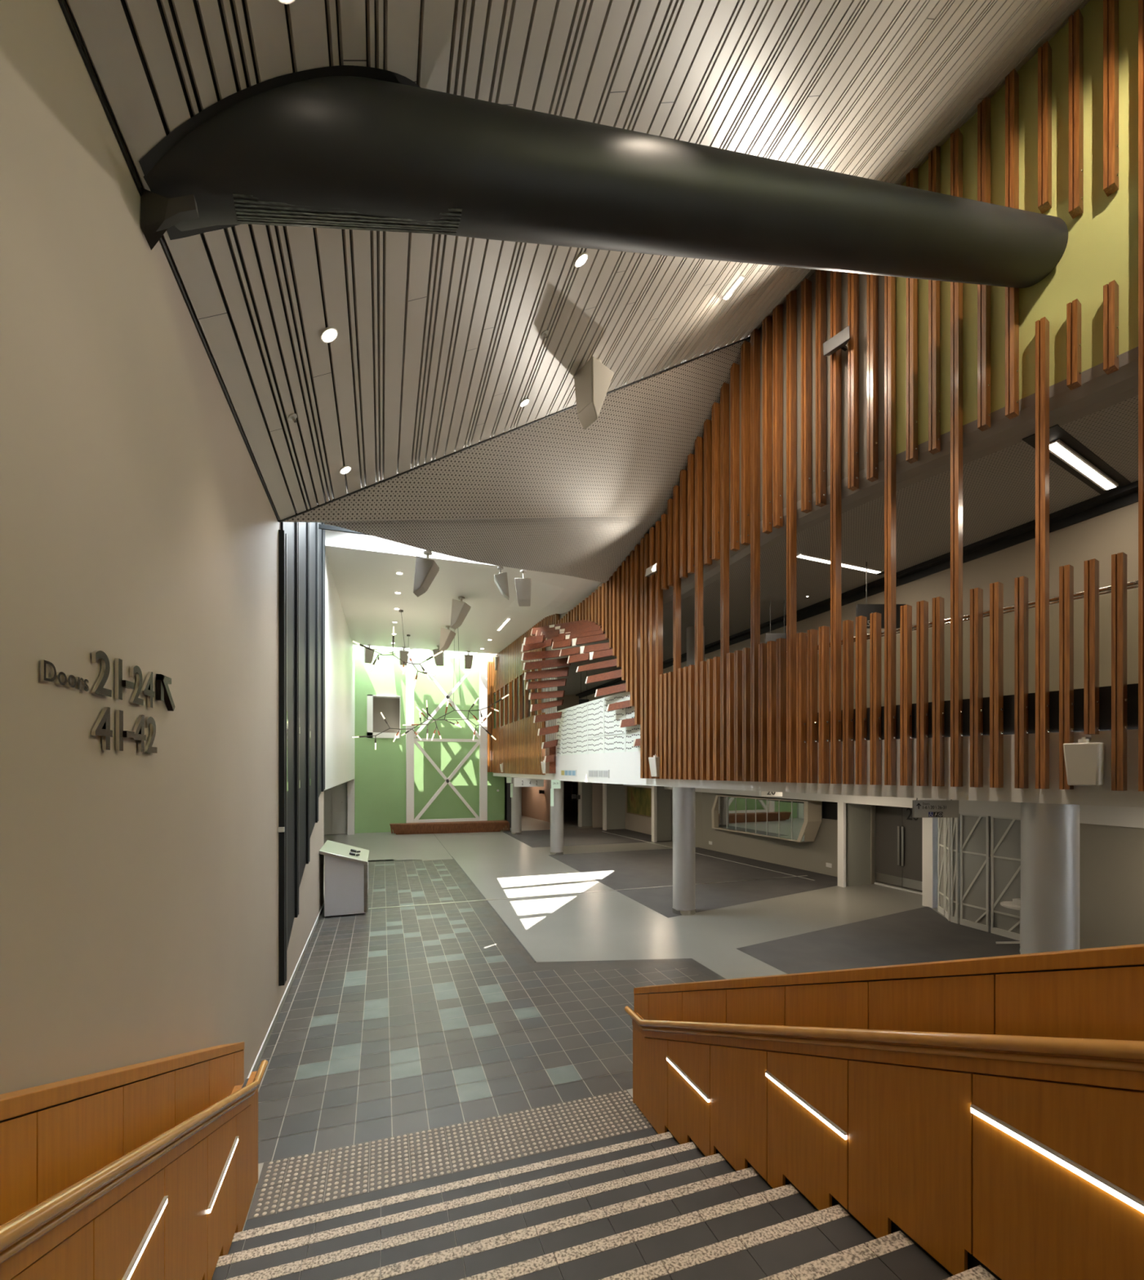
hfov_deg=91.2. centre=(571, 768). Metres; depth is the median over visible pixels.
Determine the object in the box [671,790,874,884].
wall
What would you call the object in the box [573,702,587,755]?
perforated panel
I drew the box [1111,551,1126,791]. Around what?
batten
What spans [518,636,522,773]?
batten
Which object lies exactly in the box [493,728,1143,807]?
wall
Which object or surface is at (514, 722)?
batten
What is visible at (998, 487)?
ceiling
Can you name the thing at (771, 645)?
batten
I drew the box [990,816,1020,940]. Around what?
screen panel
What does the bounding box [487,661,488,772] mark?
batten
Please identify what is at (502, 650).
batten
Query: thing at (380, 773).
wall
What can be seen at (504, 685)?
batten
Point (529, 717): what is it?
batten
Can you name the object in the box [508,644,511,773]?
batten
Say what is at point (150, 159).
trim
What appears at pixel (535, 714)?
batten
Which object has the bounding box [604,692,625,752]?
perforated panel
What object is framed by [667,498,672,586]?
batten
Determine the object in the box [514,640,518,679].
batten
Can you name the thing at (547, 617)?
batten
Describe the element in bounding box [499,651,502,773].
batten
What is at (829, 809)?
wall screen
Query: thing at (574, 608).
batten
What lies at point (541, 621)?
batten
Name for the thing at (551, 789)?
sign
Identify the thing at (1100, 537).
wall
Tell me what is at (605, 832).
trim
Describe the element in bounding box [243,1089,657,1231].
tactile paving
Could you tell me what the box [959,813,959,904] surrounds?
wall
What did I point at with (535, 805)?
wall
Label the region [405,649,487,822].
truss
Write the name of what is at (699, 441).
batten
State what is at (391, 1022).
floor
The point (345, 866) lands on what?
stand
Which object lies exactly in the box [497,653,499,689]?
batten
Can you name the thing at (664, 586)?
batten
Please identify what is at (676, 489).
batten
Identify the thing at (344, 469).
recessed light
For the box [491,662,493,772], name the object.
batten
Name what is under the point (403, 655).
grille
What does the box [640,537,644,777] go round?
batten
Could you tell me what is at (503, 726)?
batten
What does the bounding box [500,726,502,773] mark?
batten
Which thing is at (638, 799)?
painting
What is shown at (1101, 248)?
wall
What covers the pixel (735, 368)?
batten
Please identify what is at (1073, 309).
batten
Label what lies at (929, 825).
trim
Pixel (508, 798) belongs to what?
trim
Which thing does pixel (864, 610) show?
hanging sign
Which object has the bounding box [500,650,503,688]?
batten
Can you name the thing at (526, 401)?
recessed light
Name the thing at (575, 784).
wall
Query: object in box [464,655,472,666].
grille
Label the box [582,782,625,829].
wall
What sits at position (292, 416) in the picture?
sprinkler
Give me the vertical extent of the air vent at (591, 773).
0.210 m
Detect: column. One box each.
[511,777,521,835]
[550,779,563,855]
[671,786,695,915]
[686,625,704,666]
[1020,802,1079,954]
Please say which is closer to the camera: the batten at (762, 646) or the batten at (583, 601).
the batten at (762, 646)
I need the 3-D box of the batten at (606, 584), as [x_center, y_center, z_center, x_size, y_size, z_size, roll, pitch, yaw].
[0.932,-4.070,14.385,0.135,1.474,0.088,0,0,-24]
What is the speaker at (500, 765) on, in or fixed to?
attached to the batten at (502, 726)
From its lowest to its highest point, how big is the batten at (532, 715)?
2.182 m
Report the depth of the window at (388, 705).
27.53 m
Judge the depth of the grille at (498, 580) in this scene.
10.33 m
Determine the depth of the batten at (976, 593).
6.83 m
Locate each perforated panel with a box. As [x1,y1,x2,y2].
[556,710,561,755]
[561,706,573,755]
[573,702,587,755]
[587,697,604,754]
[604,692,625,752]
[625,692,639,751]
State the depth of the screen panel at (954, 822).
11.24 m
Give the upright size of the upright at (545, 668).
3.300 m
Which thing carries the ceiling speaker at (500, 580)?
hanging from the ceiling at (868, 89)
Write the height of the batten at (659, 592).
5.660 m
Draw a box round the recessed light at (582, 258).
[573,252,587,267]
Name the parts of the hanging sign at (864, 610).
panel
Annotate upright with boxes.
[541,668,542,712]
[545,667,546,742]
[547,667,548,741]
[549,667,551,741]
[551,666,553,740]
[553,666,555,740]
[555,666,557,755]
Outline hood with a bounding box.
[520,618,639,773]
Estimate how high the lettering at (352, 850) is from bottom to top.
0.093 m
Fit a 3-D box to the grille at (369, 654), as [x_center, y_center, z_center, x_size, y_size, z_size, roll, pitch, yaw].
[-9.056,-5.067,25.073,0.374,0.413,0.240,0,0,-34]
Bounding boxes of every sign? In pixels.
[40,650,175,753]
[506,777,511,782]
[510,777,512,797]
[514,777,543,786]
[550,788,553,806]
[551,779,560,788]
[578,671,588,704]
[759,791,782,795]
[764,600,786,643]
[855,561,905,628]
[911,798,958,817]
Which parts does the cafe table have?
stem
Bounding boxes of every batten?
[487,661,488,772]
[488,661,491,772]
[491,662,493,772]
[493,656,495,692]
[493,657,495,693]
[493,728,493,773]
[493,728,494,773]
[494,728,495,773]
[495,654,498,773]
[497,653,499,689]
[497,653,499,690]
[497,727,497,773]
[497,727,498,773]
[498,652,499,688]
[498,727,499,773]
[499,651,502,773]
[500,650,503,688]
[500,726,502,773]
[502,648,503,686]
[502,649,503,687]
[502,725,502,773]
[502,725,503,773]
[503,648,506,773]
[505,647,508,684]
[505,724,506,773]
[506,645,508,683]
[506,646,508,684]
[506,724,506,773]
[506,724,508,773]
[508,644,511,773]
[509,644,512,682]
[509,723,511,773]
[511,641,513,680]
[511,643,513,681]
[511,722,511,773]
[511,722,513,773]
[513,640,516,773]
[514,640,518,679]
[514,721,515,773]
[515,639,518,677]
[515,720,517,773]
[517,638,518,676]
[517,720,518,773]
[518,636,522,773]
[520,635,524,675]
[520,720,521,773]
[521,635,524,674]
[521,719,522,773]
[522,633,524,673]
[522,718,524,773]
[524,632,528,773]
[525,717,527,773]
[527,716,528,773]
[528,716,530,774]
[530,627,534,774]
[532,715,533,774]
[533,715,535,774]
[535,714,537,774]
[537,622,541,774]
[538,713,540,774]
[540,619,545,660]
[540,712,545,774]
[546,616,548,626]
[550,614,552,625]
[552,614,555,624]
[555,613,559,624]
[564,613,567,622]
[567,611,570,622]
[570,609,573,622]
[573,607,575,621]
[575,604,578,621]
[578,602,582,620]
[582,600,585,619]
[585,597,588,620]
[588,595,591,621]
[591,592,594,622]
[594,589,597,623]
[597,586,601,626]
[601,582,604,631]
[604,580,608,639]
[608,575,612,648]
[612,571,616,656]
[616,565,621,667]
[621,560,625,680]
[625,555,630,692]
[630,550,634,706]
[634,544,639,724]
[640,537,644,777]
[644,533,648,778]
[648,527,655,778]
[655,520,662,778]
[658,674,663,778]
[661,513,668,590]
[663,672,667,778]
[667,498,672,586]
[667,671,672,778]
[672,484,680,779]
[677,667,683,779]
[680,469,687,578]
[683,666,688,779]
[687,453,694,573]
[688,664,694,779]
[694,435,702,779]
[699,661,706,780]
[703,418,711,565]
[706,658,712,780]
[711,401,719,560]
[712,656,719,780]
[720,382,728,780]
[726,653,733,781]
[729,362,739,551]
[733,649,742,781]
[741,340,750,545]
[742,647,750,781]
[750,328,759,781]
[758,643,766,782]
[762,315,772,533]
[766,640,776,782]
[773,303,782,528]
[776,638,786,782]
[786,289,796,782]
[795,632,806,782]
[800,278,811,513]
[806,629,817,782]
[815,269,826,506]
[818,626,829,783]
[830,271,840,783]
[842,619,853,784]
[847,272,858,491]
[855,615,866,784]
[866,274,877,481]
[869,612,880,784]
[884,275,895,785]
[899,604,911,785]
[906,167,917,463]
[915,600,928,786]
[928,146,940,454]
[932,596,943,786]
[950,128,962,786]
[969,587,982,786]
[977,96,990,431]
[989,582,1003,787]
[1004,68,1018,419]
[1013,576,1027,788]
[1035,316,1048,788]
[1037,40,1051,213]
[1058,564,1073,789]
[1066,298,1080,390]
[1068,8,1083,218]
[1083,558,1098,734]
[1102,0,1118,196]
[1102,280,1118,374]
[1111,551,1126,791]
[1137,0,1143,791]
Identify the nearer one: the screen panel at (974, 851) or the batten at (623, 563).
the screen panel at (974, 851)
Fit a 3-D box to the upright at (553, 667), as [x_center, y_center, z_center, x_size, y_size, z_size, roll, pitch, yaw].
[-0.664,-1.975,19.003,0.040,3.150,0.060,0,0,-19]
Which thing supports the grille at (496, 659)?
attached to the ceiling speaker at (495, 657)
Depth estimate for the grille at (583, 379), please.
7.53 m
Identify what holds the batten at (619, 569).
attached to the wall at (1101, 248)
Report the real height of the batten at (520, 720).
2.182 m
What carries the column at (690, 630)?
on the floor
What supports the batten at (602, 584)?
attached to the wall at (1101, 248)
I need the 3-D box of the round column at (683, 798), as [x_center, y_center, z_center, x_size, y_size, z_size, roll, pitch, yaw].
[2.404,1.750,12.038,0.492,2.700,0.492,0,0,-19]
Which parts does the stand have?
corner trim, panel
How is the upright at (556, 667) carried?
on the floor
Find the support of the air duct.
hanging from the ceiling at (868, 89)
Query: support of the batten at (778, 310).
attached to the wall at (1101, 248)
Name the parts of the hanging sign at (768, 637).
panel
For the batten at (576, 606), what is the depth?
16.20 m
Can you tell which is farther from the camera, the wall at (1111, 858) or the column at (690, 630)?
the column at (690, 630)
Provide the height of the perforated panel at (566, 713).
1.480 m
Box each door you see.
[324,782,346,835]
[874,804,921,894]
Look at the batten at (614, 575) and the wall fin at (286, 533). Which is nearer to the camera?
the wall fin at (286, 533)
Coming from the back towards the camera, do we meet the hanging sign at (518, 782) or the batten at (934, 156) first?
the hanging sign at (518, 782)
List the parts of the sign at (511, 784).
panel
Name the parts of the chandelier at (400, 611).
branch frame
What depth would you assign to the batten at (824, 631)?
8.51 m
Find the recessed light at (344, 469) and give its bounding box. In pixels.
[339,465,351,474]
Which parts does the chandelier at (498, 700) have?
branch frame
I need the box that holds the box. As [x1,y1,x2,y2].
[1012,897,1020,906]
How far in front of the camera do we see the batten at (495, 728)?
27.44 m
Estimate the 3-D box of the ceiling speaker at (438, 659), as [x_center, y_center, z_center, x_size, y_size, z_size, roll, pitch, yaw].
[-5.995,-5.056,25.143,0.517,0.850,0.546,0,0,-19]
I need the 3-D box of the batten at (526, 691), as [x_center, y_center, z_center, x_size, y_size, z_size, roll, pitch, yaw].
[-1.781,-2.527,21.905,0.135,5.518,0.089,0,0,-19]
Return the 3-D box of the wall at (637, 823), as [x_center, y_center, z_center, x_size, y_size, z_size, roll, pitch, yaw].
[2.428,1.750,27.668,1.411,2.700,4.103,0,0,-21]
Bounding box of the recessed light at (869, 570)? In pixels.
[796,554,881,573]
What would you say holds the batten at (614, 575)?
attached to the wall at (1101, 248)
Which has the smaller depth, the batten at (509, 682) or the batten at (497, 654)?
the batten at (509, 682)
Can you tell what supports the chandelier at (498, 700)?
hanging from the ceiling at (366, 580)
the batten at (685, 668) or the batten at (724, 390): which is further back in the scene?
the batten at (685, 668)
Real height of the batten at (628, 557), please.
3.243 m
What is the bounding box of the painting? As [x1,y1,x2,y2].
[626,786,651,817]
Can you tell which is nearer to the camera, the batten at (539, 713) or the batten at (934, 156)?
the batten at (934, 156)
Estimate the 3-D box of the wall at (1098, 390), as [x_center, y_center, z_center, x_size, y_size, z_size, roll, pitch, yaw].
[3.772,-4.000,11.926,2.914,0.640,37.178,0,0,-28]
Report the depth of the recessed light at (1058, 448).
7.29 m
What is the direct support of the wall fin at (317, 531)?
attached to the wall at (140, 526)
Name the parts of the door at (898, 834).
kick plate, pull handle, pull handle, kick plate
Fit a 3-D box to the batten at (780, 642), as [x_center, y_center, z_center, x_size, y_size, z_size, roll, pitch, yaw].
[3.455,-0.951,9.255,0.135,2.366,0.088,0,0,-28]
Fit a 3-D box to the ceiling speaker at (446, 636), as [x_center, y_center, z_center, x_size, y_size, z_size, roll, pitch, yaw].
[-4.630,-4.844,20.922,0.630,0.921,0.603,0,0,-19]
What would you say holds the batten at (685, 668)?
attached to the wall at (624, 767)
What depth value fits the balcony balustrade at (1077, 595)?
6.58 m
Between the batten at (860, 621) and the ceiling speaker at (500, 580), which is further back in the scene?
the ceiling speaker at (500, 580)
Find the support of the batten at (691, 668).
attached to the wall at (624, 767)
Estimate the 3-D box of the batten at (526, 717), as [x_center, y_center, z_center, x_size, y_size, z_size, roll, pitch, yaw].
[-1.704,-0.859,21.682,0.135,2.182,0.089,0,0,-19]
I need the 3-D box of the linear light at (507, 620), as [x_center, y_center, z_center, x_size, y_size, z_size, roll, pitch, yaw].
[-2.502,-5.237,20.449,0.140,0.116,2.082,0,0,-17]
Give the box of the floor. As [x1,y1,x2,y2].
[242,811,1020,1231]
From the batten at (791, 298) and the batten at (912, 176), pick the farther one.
the batten at (791, 298)
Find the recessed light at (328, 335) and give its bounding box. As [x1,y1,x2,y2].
[320,327,337,342]
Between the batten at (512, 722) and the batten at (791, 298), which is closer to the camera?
the batten at (791, 298)
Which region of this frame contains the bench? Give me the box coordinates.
[389,820,509,834]
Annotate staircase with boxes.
[211,1131,997,1279]
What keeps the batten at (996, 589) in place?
attached to the wall at (624, 767)
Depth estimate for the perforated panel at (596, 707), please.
15.34 m
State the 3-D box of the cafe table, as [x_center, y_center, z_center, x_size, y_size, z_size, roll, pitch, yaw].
[7.746,2.727,9.647,0.597,0.735,0.597,0,0,-2]
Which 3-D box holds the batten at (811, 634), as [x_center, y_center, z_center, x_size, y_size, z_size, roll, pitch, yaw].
[3.745,-0.959,8.724,0.135,2.381,0.099,0,0,-29]
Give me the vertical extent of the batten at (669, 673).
2.274 m
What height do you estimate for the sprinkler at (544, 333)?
0.073 m
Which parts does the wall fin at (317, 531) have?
panel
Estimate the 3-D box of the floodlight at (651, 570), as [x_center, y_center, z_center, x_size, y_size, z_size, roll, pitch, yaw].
[1.741,-4.332,12.279,0.332,0.176,0.379,0,0,24]
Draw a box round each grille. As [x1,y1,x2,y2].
[364,649,373,660]
[400,651,408,662]
[421,562,439,591]
[432,650,442,662]
[444,631,455,648]
[456,604,470,624]
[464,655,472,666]
[493,576,502,595]
[495,657,497,667]
[515,579,530,599]
[573,360,591,414]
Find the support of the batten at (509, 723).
attached to the wall at (624, 767)
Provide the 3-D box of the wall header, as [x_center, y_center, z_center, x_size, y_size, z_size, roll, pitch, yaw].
[6.631,0.650,15.655,0.622,0.500,29.414,0,0,-16]
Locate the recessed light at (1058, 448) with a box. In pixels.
[1048,439,1118,490]
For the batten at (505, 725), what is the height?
2.182 m
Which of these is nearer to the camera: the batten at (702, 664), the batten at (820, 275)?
the batten at (820, 275)
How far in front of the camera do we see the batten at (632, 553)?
13.25 m
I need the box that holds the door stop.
[277,826,284,832]
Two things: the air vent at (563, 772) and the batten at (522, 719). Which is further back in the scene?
the batten at (522, 719)
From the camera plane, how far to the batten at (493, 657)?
27.87 m
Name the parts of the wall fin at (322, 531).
panel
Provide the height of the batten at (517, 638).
1.584 m
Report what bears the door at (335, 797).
in the wall
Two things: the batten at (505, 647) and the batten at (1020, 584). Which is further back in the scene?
the batten at (505, 647)
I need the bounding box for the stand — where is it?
[319,840,368,916]
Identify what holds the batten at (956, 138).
attached to the wall at (1101, 248)
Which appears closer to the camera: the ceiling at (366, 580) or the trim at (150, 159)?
the trim at (150, 159)
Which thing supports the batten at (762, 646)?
attached to the wall at (624, 767)
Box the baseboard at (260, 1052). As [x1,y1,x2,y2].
[247,902,324,1078]
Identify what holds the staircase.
on the floor
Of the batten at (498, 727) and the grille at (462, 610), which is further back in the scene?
the batten at (498, 727)
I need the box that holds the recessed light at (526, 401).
[519,398,528,406]
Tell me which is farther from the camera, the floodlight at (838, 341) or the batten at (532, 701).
the batten at (532, 701)
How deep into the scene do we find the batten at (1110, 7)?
5.83 m
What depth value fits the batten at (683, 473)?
11.54 m
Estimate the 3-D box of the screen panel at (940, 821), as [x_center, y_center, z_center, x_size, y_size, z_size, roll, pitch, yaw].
[7.902,1.985,11.969,0.061,2.230,0.421,0,0,16]
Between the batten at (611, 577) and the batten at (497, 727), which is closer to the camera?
the batten at (611, 577)
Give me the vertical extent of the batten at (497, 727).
2.182 m
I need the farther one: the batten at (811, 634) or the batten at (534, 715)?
the batten at (534, 715)
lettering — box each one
[349,852,359,855]
[350,848,360,852]
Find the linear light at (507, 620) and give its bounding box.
[496,617,511,631]
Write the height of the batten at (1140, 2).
8.461 m
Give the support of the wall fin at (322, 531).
attached to the wall at (140, 526)
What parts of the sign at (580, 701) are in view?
panel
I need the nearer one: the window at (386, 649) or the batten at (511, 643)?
the batten at (511, 643)
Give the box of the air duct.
[140,75,1067,288]
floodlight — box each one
[644,563,657,577]
[822,325,849,355]
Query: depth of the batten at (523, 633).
22.15 m
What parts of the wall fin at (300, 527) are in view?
panel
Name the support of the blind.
attached to the window at (388, 705)
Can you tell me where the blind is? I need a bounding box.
[373,697,399,733]
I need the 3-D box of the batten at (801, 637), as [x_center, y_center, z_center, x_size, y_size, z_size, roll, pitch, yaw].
[3.649,-0.955,8.899,0.135,2.375,0.099,0,0,-29]
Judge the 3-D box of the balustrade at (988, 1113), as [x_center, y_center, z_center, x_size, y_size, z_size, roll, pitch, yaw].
[1.636,1.337,2.406,0.357,3.527,6.522,0,0,-19]
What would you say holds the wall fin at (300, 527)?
attached to the wall at (140, 526)
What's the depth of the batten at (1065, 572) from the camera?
6.13 m
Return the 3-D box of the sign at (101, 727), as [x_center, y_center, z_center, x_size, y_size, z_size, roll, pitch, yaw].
[-2.215,-0.312,2.770,0.030,0.455,1.359,0,0,-19]
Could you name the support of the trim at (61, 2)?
attached to the wall at (140, 526)
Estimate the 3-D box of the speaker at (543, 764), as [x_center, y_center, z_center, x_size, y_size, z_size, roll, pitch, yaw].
[-0.835,-0.054,19.318,0.438,0.478,0.260,0,0,-19]
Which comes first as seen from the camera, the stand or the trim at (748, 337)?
the trim at (748, 337)
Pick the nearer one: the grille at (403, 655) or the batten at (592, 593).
the batten at (592, 593)
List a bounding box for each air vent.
[560,769,576,776]
[587,769,608,777]
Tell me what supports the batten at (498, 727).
attached to the wall at (624, 767)
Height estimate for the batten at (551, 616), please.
0.695 m
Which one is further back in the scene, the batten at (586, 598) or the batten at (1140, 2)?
the batten at (586, 598)
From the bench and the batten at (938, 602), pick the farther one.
the bench
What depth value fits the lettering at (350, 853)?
12.15 m
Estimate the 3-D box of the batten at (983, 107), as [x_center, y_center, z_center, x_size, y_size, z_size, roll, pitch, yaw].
[5.003,-6.125,6.798,0.135,3.989,0.099,0,0,-33]
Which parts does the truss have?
post, post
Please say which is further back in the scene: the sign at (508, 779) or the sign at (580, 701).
the sign at (508, 779)
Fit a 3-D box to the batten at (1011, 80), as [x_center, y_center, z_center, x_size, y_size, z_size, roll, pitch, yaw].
[5.154,-6.121,6.559,0.135,3.985,0.099,0,0,-33]
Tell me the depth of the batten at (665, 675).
12.03 m
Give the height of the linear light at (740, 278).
0.055 m
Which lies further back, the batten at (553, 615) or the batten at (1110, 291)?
the batten at (553, 615)
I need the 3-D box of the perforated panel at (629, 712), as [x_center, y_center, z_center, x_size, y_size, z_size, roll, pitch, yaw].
[1.494,-1.140,13.517,0.025,1.480,0.724,0,0,-27]
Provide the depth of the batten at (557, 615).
18.07 m
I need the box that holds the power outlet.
[826,862,831,867]
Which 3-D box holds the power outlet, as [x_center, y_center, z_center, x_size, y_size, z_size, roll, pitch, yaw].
[7.429,2.806,16.214,0.025,0.120,0.200,0,0,-19]
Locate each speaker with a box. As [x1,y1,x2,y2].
[364,644,374,663]
[399,647,408,665]
[413,550,439,597]
[432,645,444,666]
[439,625,455,652]
[449,596,471,629]
[464,651,473,668]
[493,566,509,599]
[494,653,497,670]
[499,762,502,772]
[514,569,531,606]
[540,760,546,773]
[573,356,613,429]
[648,754,658,777]
[1062,737,1104,786]
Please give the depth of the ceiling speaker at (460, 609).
16.71 m
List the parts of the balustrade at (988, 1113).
panel, panel, panel, panel, panel, panel, panel, panel, panel, handrail, panel, panel, panel, panel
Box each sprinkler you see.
[287,413,297,422]
[540,329,547,337]
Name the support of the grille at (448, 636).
attached to the ceiling speaker at (446, 636)
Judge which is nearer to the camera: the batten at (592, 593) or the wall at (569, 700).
the batten at (592, 593)
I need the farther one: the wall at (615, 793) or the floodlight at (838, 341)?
the wall at (615, 793)
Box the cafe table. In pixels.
[995,901,1020,952]
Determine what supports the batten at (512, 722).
attached to the wall at (624, 767)
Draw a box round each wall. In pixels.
[0,0,354,1094]
[354,646,506,833]
[493,0,1137,657]
[493,346,1137,697]
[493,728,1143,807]
[506,694,578,741]
[521,779,572,822]
[572,781,990,906]
[578,502,1137,712]
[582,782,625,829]
[591,782,651,835]
[656,786,875,886]
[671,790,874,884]
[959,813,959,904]
[1079,822,1143,949]
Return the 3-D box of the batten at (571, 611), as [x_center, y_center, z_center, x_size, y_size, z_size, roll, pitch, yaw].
[0.035,-4.508,16.674,0.138,0.389,0.092,0,0,-19]
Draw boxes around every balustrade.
[0,1041,267,1279]
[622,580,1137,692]
[624,943,1143,1279]
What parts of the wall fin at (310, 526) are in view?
panel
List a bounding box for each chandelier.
[351,629,508,749]
[352,609,442,688]
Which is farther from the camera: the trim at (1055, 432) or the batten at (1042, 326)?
the trim at (1055, 432)
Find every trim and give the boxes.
[57,0,279,521]
[138,65,420,239]
[279,336,750,522]
[346,778,354,835]
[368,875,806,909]
[434,835,535,962]
[506,782,511,827]
[575,480,1137,698]
[577,782,937,907]
[604,831,814,880]
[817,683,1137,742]
[1022,424,1131,494]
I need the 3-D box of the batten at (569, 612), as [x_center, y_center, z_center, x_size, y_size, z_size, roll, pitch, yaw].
[-0.059,-4.528,16.930,0.136,0.372,0.090,0,0,-19]
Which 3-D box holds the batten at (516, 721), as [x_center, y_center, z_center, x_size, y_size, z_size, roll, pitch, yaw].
[-2.241,-0.859,23.244,0.135,2.182,0.089,0,0,-19]
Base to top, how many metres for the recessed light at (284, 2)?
0.092 m
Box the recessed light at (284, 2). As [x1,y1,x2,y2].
[277,0,295,4]
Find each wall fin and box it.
[278,521,294,986]
[294,522,306,917]
[306,522,315,863]
[315,522,321,822]
[321,522,324,791]
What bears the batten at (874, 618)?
attached to the wall at (624, 767)
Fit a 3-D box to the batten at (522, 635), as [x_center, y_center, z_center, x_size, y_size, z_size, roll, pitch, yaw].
[-1.934,-4.528,22.352,0.135,1.555,0.089,0,0,-19]
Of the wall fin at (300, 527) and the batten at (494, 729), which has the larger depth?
the batten at (494, 729)
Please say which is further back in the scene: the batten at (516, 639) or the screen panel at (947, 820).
the batten at (516, 639)
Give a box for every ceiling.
[66,0,1089,582]
[316,502,434,552]
[324,539,600,653]
[502,395,1137,697]
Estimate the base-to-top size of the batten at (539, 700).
5.443 m
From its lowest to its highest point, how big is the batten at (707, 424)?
2.779 m
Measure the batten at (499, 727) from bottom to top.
2.182 m
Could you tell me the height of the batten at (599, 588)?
1.015 m
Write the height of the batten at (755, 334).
7.841 m
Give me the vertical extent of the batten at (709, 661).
2.330 m
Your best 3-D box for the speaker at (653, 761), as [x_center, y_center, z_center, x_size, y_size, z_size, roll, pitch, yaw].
[1.950,-0.060,12.427,0.438,0.498,0.280,0,0,-26]
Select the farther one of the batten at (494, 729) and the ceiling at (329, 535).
the batten at (494, 729)
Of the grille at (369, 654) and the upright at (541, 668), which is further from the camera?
the grille at (369, 654)
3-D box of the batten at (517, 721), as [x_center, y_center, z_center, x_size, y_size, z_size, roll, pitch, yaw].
[-2.165,-0.859,23.021,0.135,2.182,0.089,0,0,-19]
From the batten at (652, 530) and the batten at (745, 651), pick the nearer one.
the batten at (745, 651)
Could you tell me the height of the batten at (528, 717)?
2.182 m
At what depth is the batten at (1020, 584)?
6.45 m
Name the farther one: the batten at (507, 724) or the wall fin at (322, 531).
the batten at (507, 724)
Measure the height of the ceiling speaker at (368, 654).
0.778 m
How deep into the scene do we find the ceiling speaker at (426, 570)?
8.85 m
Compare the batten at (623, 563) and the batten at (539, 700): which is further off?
the batten at (539, 700)
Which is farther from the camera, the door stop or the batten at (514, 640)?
the batten at (514, 640)
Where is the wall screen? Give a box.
[822,801,837,819]
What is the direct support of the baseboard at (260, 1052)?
attached to the wall at (140, 526)
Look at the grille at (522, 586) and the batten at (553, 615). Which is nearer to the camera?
the grille at (522, 586)
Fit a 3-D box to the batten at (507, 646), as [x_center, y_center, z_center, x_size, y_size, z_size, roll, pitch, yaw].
[-2.779,-4.580,24.806,0.135,1.659,0.089,0,0,-19]
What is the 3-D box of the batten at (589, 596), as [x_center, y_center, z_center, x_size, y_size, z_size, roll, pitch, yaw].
[0.527,-4.372,15.356,0.138,0.695,0.092,0,0,-19]
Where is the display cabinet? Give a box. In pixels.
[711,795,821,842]
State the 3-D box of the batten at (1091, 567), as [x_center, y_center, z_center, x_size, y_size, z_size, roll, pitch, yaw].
[5.544,-1.286,5.976,0.135,1.847,0.099,0,0,-33]
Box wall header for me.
[622,784,1143,828]
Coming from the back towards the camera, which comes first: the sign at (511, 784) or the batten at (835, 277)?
the sign at (511, 784)
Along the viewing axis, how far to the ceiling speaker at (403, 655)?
25.56 m
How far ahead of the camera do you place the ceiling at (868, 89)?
5.29 m
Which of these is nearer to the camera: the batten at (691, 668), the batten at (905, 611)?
the batten at (905, 611)
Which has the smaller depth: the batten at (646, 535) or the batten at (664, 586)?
the batten at (664, 586)
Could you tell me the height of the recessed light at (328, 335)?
0.092 m
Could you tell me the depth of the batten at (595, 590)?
14.90 m
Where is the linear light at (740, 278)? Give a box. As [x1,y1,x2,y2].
[721,274,745,300]
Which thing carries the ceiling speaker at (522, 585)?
hanging from the ceiling at (868, 89)
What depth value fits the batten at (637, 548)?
13.09 m
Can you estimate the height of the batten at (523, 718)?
2.182 m
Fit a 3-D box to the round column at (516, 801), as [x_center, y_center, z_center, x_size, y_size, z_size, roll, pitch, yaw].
[-2.608,1.750,26.304,0.492,2.700,0.492,0,0,-19]
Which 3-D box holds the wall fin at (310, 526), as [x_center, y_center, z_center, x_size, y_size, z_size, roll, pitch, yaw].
[-4.657,-2.100,10.026,0.072,7.400,1.380,0,0,-19]
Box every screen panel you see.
[937,817,944,915]
[944,817,950,920]
[950,813,959,924]
[959,813,989,932]
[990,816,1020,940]
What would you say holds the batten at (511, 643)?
attached to the wall at (1101, 248)
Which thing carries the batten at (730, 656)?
attached to the wall at (624, 767)
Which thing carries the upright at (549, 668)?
on the floor
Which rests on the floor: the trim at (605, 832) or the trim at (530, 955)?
the trim at (530, 955)
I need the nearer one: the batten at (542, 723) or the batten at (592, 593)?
the batten at (592, 593)
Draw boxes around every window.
[318,524,393,547]
[353,644,497,656]
[366,694,399,737]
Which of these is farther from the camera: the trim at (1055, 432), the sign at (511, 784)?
the sign at (511, 784)

